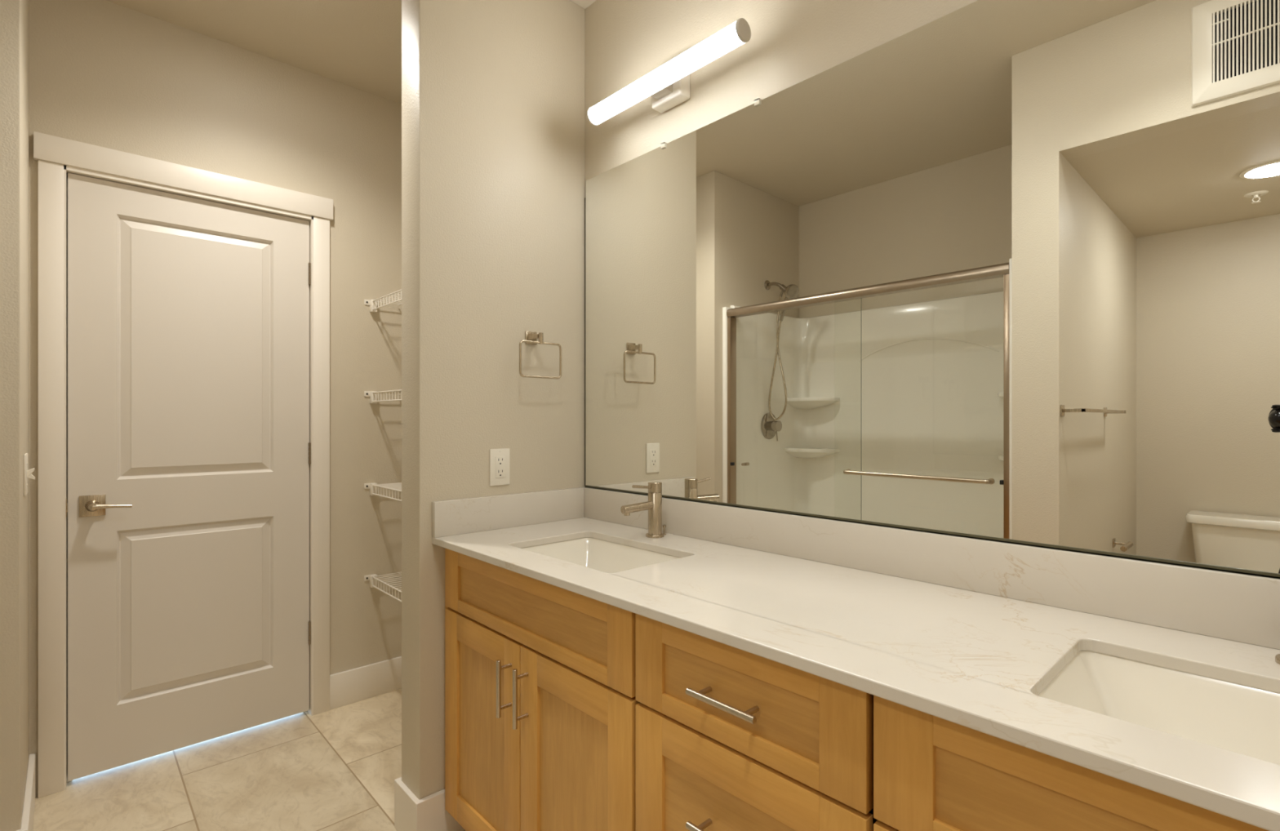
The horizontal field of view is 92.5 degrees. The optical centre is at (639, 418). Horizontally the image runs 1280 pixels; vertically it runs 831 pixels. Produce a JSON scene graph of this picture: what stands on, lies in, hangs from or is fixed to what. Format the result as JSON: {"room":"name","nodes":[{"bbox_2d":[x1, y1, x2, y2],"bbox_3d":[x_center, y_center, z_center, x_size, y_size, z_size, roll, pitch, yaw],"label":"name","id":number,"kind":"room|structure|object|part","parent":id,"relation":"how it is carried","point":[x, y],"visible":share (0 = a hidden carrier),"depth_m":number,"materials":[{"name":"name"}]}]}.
{"room":"bathroom","nodes":[
{"label":"bathroom","id":0,"kind":"room"},
{"bbox_2d":[0,0,29,830],"bbox_3d":[-2.181,-0.105,1.488,0.976,2.645,0.588,0,0,-43],"label":"wall","id":1,"kind":"structure","parent":0,"point":[14,14],"depth_m":1.60,"materials":[{"name":"beige paint"}]},
{"bbox_2d":[17,753,35,830],"bbox_3d":[-1.802,1.146,1.763,0.077,0.142,0.503,0,0,-43],"label":"baseboard","id":2,"kind":"structure","parent":1,"relation":"attached to","point":[28,813],"depth_m":1.79,"materials":[{"name":"beige paint"}]},
{"bbox_2d":[23,453,35,496],"bbox_3d":[-1.758,0.159,1.766,0.021,0.117,0.116,0,0,-43],"label":"light switch","id":3,"kind":"object","parent":1,"relation":"attached to","point":[27,473],"visible":1,"depth_m":1.74,"materials":[{"name":"beige plastic"}]},
{"bbox_3d":[-1.764,0.159,1.760,0.005,0.117,0.116,0,0,-43],"label":"plate","id":4,"kind":"part","parent":3,"relation":"part of","materials":[{"name":"beige plastic"}]},
{"bbox_2d":[29,0,401,796],"bbox_3d":[-1.476,-0.105,2.480,1.409,2.645,0.100,0,0,-43],"label":"wall","id":5,"kind":"structure","parent":0,"point":[105,73],"depth_m":2.48,"materials":[{"name":"beige paint"}]},
{"bbox_2d":[33,131,333,798],"bbox_3d":[-1.649,0.150,2.302,0.891,2.134,0.125,0,0,-43],"label":"trim","id":6,"kind":"structure","parent":5,"relation":"attached to","point":[56,157],"depth_m":2.05,"materials":[{"name":"beige paint"}]},
{"bbox_3d":[-1.886,0.292,2.016,0.004,0.060,0.018,0,0,-36],"label":"strike plate","id":7,"kind":"part","parent":6,"relation":"part of","materials":[{"name":"silver metal"}]},
{"bbox_2d":[67,173,311,781],"bbox_3d":[-1.616,0.193,2.269,0.734,2.014,0.097,0,0,-43],"label":"door","id":8,"kind":"structure","parent":5,"relation":"in","point":[189,449],"depth_m":2.23,"materials":[{"name":"beige paint"}]},
{"bbox_3d":[-1.845,0.292,2.066,0.067,0.071,0.009,0,0,-43],"label":"handle","id":9,"kind":"part","parent":8,"relation":"part of","materials":[{"name":"silver metal"}]},
{"bbox_3d":[-1.796,0.292,2.072,0.118,0.037,0.055,0,0,-43],"label":"lever","id":10,"kind":"part","parent":8,"relation":"part of","materials":[{"name":"silver metal"}]},
{"bbox_2d":[329,656,401,710],"bbox_3d":[-1.112,1.146,2.741,0.518,0.142,0.015,0,0,-43],"label":"baseboard","id":11,"kind":"structure","parent":5,"relation":"attached to","point":[366,682],"depth_m":2.66,"materials":[{"name":"beige paint"}]},
{"bbox_2d":[364,572,401,602],"bbox_3d":[-0.740,0.710,2.449,0.375,0.053,0.950,0,0,-43],"label":"wire shelf","id":12,"kind":"object","parent":5,"relation":"attached to","point":[373,579],"visible":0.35,"depth_m":2.63,"materials":[{"name":"white metal"}]},
{"bbox_2d":[364,482,401,501],"bbox_3d":[-0.740,0.308,2.449,0.375,0.053,0.950,0,0,-43],"label":"wire shelf","id":13,"kind":"object","parent":5,"relation":"attached to","point":[372,486],"visible":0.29,"depth_m":2.63,"materials":[{"name":"white metal"}]},
{"bbox_2d":[364,288,401,312],"bbox_3d":[-0.740,-0.494,2.449,0.375,0.053,0.950,0,0,-43],"label":"wire shelf","id":14,"kind":"object","parent":5,"relation":"attached to","point":[372,303],"visible":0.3,"depth_m":2.63,"materials":[{"name":"white metal"}]},
{"bbox_2d":[364,389,401,403],"bbox_3d":[-0.740,-0.095,2.449,0.375,0.053,0.950,0,0,-43],"label":"wire shelf","id":15,"kind":"object","parent":5,"relation":"attached to","point":[372,394],"visible":0.31,"depth_m":2.62,"materials":[{"name":"white metal"}]},
{"bbox_2d":[32,688,401,830],"bbox_3d":[-1.286,1.247,1.091,3.226,0.060,4.430,0,0,-43],"label":"floor","id":16,"kind":"structure","parent":0,"point":[337,769],"depth_m":2.04,"materials":[{"name":"tile"}]},
{"bbox_2d":[444,548,639,830],"bbox_3d":[-0.110,0.788,1.631,0.565,0.858,0.804,0,0,-43],"label":"base cabinet","id":17,"kind":"object","parent":16,"relation":"on","point":[540,702],"visible":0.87,"depth_m":1.42,"materials":[{"name":"brown wood"}]},
{"bbox_3d":[-0.416,0.832,1.619,0.020,0.576,0.396,0,0,-43],"label":"door","id":18,"kind":"part","parent":17,"relation":"part of","materials":[{"name":"brown wood"}]},
{"bbox_3d":[-0.329,0.648,1.482,0.040,0.137,0.012,0,0,-43],"label":"bar handle","id":19,"kind":"part","parent":17,"relation":"part of","materials":[{"name":"silver metal"}]},
{"bbox_3d":[-0.279,0.648,1.428,0.040,0.137,0.012,0,0,-43],"label":"bar handle","id":20,"kind":"part","parent":17,"relation":"part of","materials":[{"name":"silver metal"}]},
{"bbox_3d":[-0.144,0.832,1.327,0.020,0.576,0.396,0,0,-43],"label":"door","id":21,"kind":"part","parent":17,"relation":"part of","materials":[{"name":"brown wood"}]},
{"bbox_2d":[431,487,1279,830],"bbox_3d":[0.333,0.297,1.166,0.556,0.121,2.130,0,0,-43],"label":"countertop","id":22,"kind":"structure","parent":17,"relation":"on","point":[970,633],"depth_m":1.03,"materials":[{"name":"stone"}]},
{"bbox_2d":[522,537,680,573],"bbox_3d":[-0.110,0.428,1.597,0.336,0.140,0.488,0,0,-43],"label":"undermount sink","id":23,"kind":"object","parent":22,"relation":"in","point":[607,557],"visible":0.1,"depth_m":1.75,"materials":[{"name":"beige ceramic"}]},
{"bbox_2d":[620,481,666,537],"bbox_3d":[0.014,0.260,1.736,0.166,0.156,0.053,0,0,-43],"label":"faucet","id":24,"kind":"object","parent":22,"relation":"on","point":[654,504],"visible":1,"depth_m":1.74,"materials":[{"name":"silver metal"}]},
{"bbox_3d":[-0.005,0.248,1.718,0.113,0.027,0.024,0,0,-43],"label":"spout","id":25,"kind":"part","parent":24,"relation":"part of","materials":[{"name":"silver metal"}]},
{"bbox_3d":[0.006,0.192,1.728,0.072,0.016,0.008,0,0,-43],"label":"lever","id":26,"kind":"part","parent":24,"relation":"part of","materials":[{"name":"silver metal"}]},
{"bbox_3d":[0.043,0.197,1.763,0.040,0.028,0.040,0,0,-43],"label":"handle","id":27,"kind":"part","parent":24,"relation":"part of","materials":[{"name":"silver metal"}]},
{"bbox_3d":[0.071,0.323,1.789,0.012,0.030,0.012,0,0,-43],"label":"drain lift rod","id":28,"kind":"part","parent":24,"relation":"part of","materials":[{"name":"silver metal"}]},
{"bbox_2d":[1038,650,1279,764],"bbox_3d":[0.731,0.428,0.695,0.336,0.140,0.488,0,0,-43],"label":"undermount sink","id":29,"kind":"object","parent":22,"relation":"in","point":[1243,720],"visible":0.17,"depth_m":0.85,"materials":[{"name":"beige ceramic"}]},
{"bbox_2d":[1275,653,1279,664],"bbox_3d":[0.877,0.260,0.811,0.166,0.156,0.053,0,0,-43],"label":"faucet","id":30,"kind":"object","parent":22,"relation":"on","point":[1277,656],"visible":1,"depth_m":0.85,"materials":[{"name":"silver metal"}]},
{"bbox_2d":[635,613,877,830],"bbox_3d":[0.326,0.788,1.164,0.565,0.858,0.470,0,0,-43],"label":"base cabinet","id":31,"kind":"object","parent":16,"relation":"on","point":[728,738],"visible":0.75,"depth_m":0.99,"materials":[{"name":"brown wood"}]},
{"bbox_3d":[0.136,0.677,0.983,0.040,0.012,0.137,0,0,-43],"label":"bar handle","id":32,"kind":"part","parent":31,"relation":"part of","materials":[{"name":"silver metal"}]},
{"bbox_3d":[0.136,0.454,0.983,0.040,0.012,0.137,0,0,-43],"label":"bar handle","id":33,"kind":"part","parent":31,"relation":"part of","materials":[{"name":"silver metal"}]},
{"bbox_3d":[0.156,0.685,1.005,0.020,0.282,0.462,0,0,-43],"label":"drawer","id":34,"kind":"part","parent":31,"relation":"part of","materials":[{"name":"brown wood"}]},
{"bbox_2d":[873,695,1268,830],"bbox_3d":[0.762,0.788,0.697,0.565,0.858,0.804,0,0,-43],"label":"base cabinet","id":35,"kind":"object","parent":16,"relation":"on","point":[931,773],"visible":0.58,"depth_m":0.72,"materials":[{"name":"brown wood"}]},
{"bbox_3d":[0.455,0.832,0.684,0.020,0.576,0.396,0,0,-43],"label":"door","id":36,"kind":"part","parent":35,"relation":"part of","materials":[{"name":"brown wood"}]},
{"bbox_2d":[106,0,595,103],"bbox_3d":[-0.667,-1.458,0.971,2.485,0.060,3.410,0,0,-43],"label":"ceiling","id":37,"kind":"structure","parent":0,"point":[354,43],"depth_m":2.25,"materials":[{"name":"beige paint"}]},
{"bbox_2d":[401,0,585,799],"bbox_3d":[-0.451,-0.105,1.980,0.592,2.645,0.130,0,0,-43],"label":"wall partition","id":38,"kind":"structure","parent":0,"point":[493,91],"depth_m":1.85,"materials":[{"name":"beige paint"}]},
{"bbox_2d":[394,777,465,830],"bbox_3d":[-0.457,1.146,1.975,0.606,0.142,0.160,0,0,-43],"label":"baseboard","id":39,"kind":"structure","parent":38,"relation":"attached to","point":[428,813],"depth_m":1.76,"materials":[{"name":"beige paint"}]},
{"bbox_2d":[489,448,509,485],"bbox_3d":[-0.434,0.149,1.902,0.069,0.113,0.007,0,0,-43],"label":"electrical outlet","id":40,"kind":"object","parent":38,"relation":"attached to","point":[499,458],"visible":1,"depth_m":1.90,"materials":[{"name":"beige plastic"}]},
{"bbox_2d":[495,456,505,478],"bbox_3d":[-0.433,0.149,1.900,0.033,0.067,0.003,0,0,-43],"label":"receptacle","id":41,"kind":"object","parent":40,"relation":"attached to","point":[500,460],"depth_m":1.90,"materials":[{"name":"beige plastic"}]},
{"bbox_2d":[519,330,561,378],"bbox_3d":[-0.330,-0.205,1.961,0.159,0.153,0.062,0,0,-43],"label":"towel ring","id":42,"kind":"object","parent":38,"relation":"attached to","point":[531,337],"visible":1,"depth_m":1.95,"materials":[{"name":"silver metal"}]},
{"bbox_3d":[-0.352,-0.262,1.980,0.041,0.041,0.006,0,0,-43],"label":"plate","id":43,"kind":"part","parent":42,"relation":"part of","materials":[{"name":"silver metal"}]},
{"bbox_3d":[-0.336,-0.263,1.962,0.031,0.020,0.043,0,0,-43],"label":"arm","id":44,"kind":"part","parent":42,"relation":"part of","materials":[{"name":"silver metal"}]},
{"bbox_3d":[-0.314,-0.255,1.944,0.015,0.036,0.015,0,0,-43],"label":"post","id":45,"kind":"part","parent":42,"relation":"part of","materials":[{"name":"silver metal"}]},
{"bbox_2d":[584,0,977,180],"bbox_3d":[0.204,-0.105,1.785,0.100,2.645,3.410,0,0,-43],"label":"wall","id":46,"kind":"structure","parent":0,"point":[791,42],"depth_m":1.71,"materials":[{"name":"beige paint"}]},
{"bbox_2d":[586,17,751,125],"bbox_3d":[0.083,-0.982,1.745,0.132,0.113,0.596,0,0,-43],"label":"vanity light","id":47,"kind":"object","parent":46,"relation":"attached to","point":[668,85],"visible":1,"depth_m":1.71,"materials":[{"name":"white metal"}]},
{"bbox_3d":[0.090,-0.982,1.801,0.045,0.113,0.120,0,0,-43],"label":"plate","id":48,"kind":"part","parent":47,"relation":"part of","materials":[{"name":"white metal"}]},
{"bbox_2d":[582,487,1279,649],"bbox_3d":[0.529,0.288,1.349,0.020,0.102,2.130,0,0,-43],"label":"backsplash","id":49,"kind":"structure","parent":46,"relation":"attached to","point":[1228,606],"depth_m":1.16,"materials":[{"name":"stone"}]},
{"bbox_2d":[584,0,1279,578],"bbox_3d":[0.529,-0.297,1.355,0.011,1.068,2.119,0,0,-43],"label":"wall mirror","id":50,"kind":"object","parent":46,"relation":"attached to","point":[1004,271],"visible":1,"depth_m":1.21,"materials":[{"name":"clear glass"}]}
]}

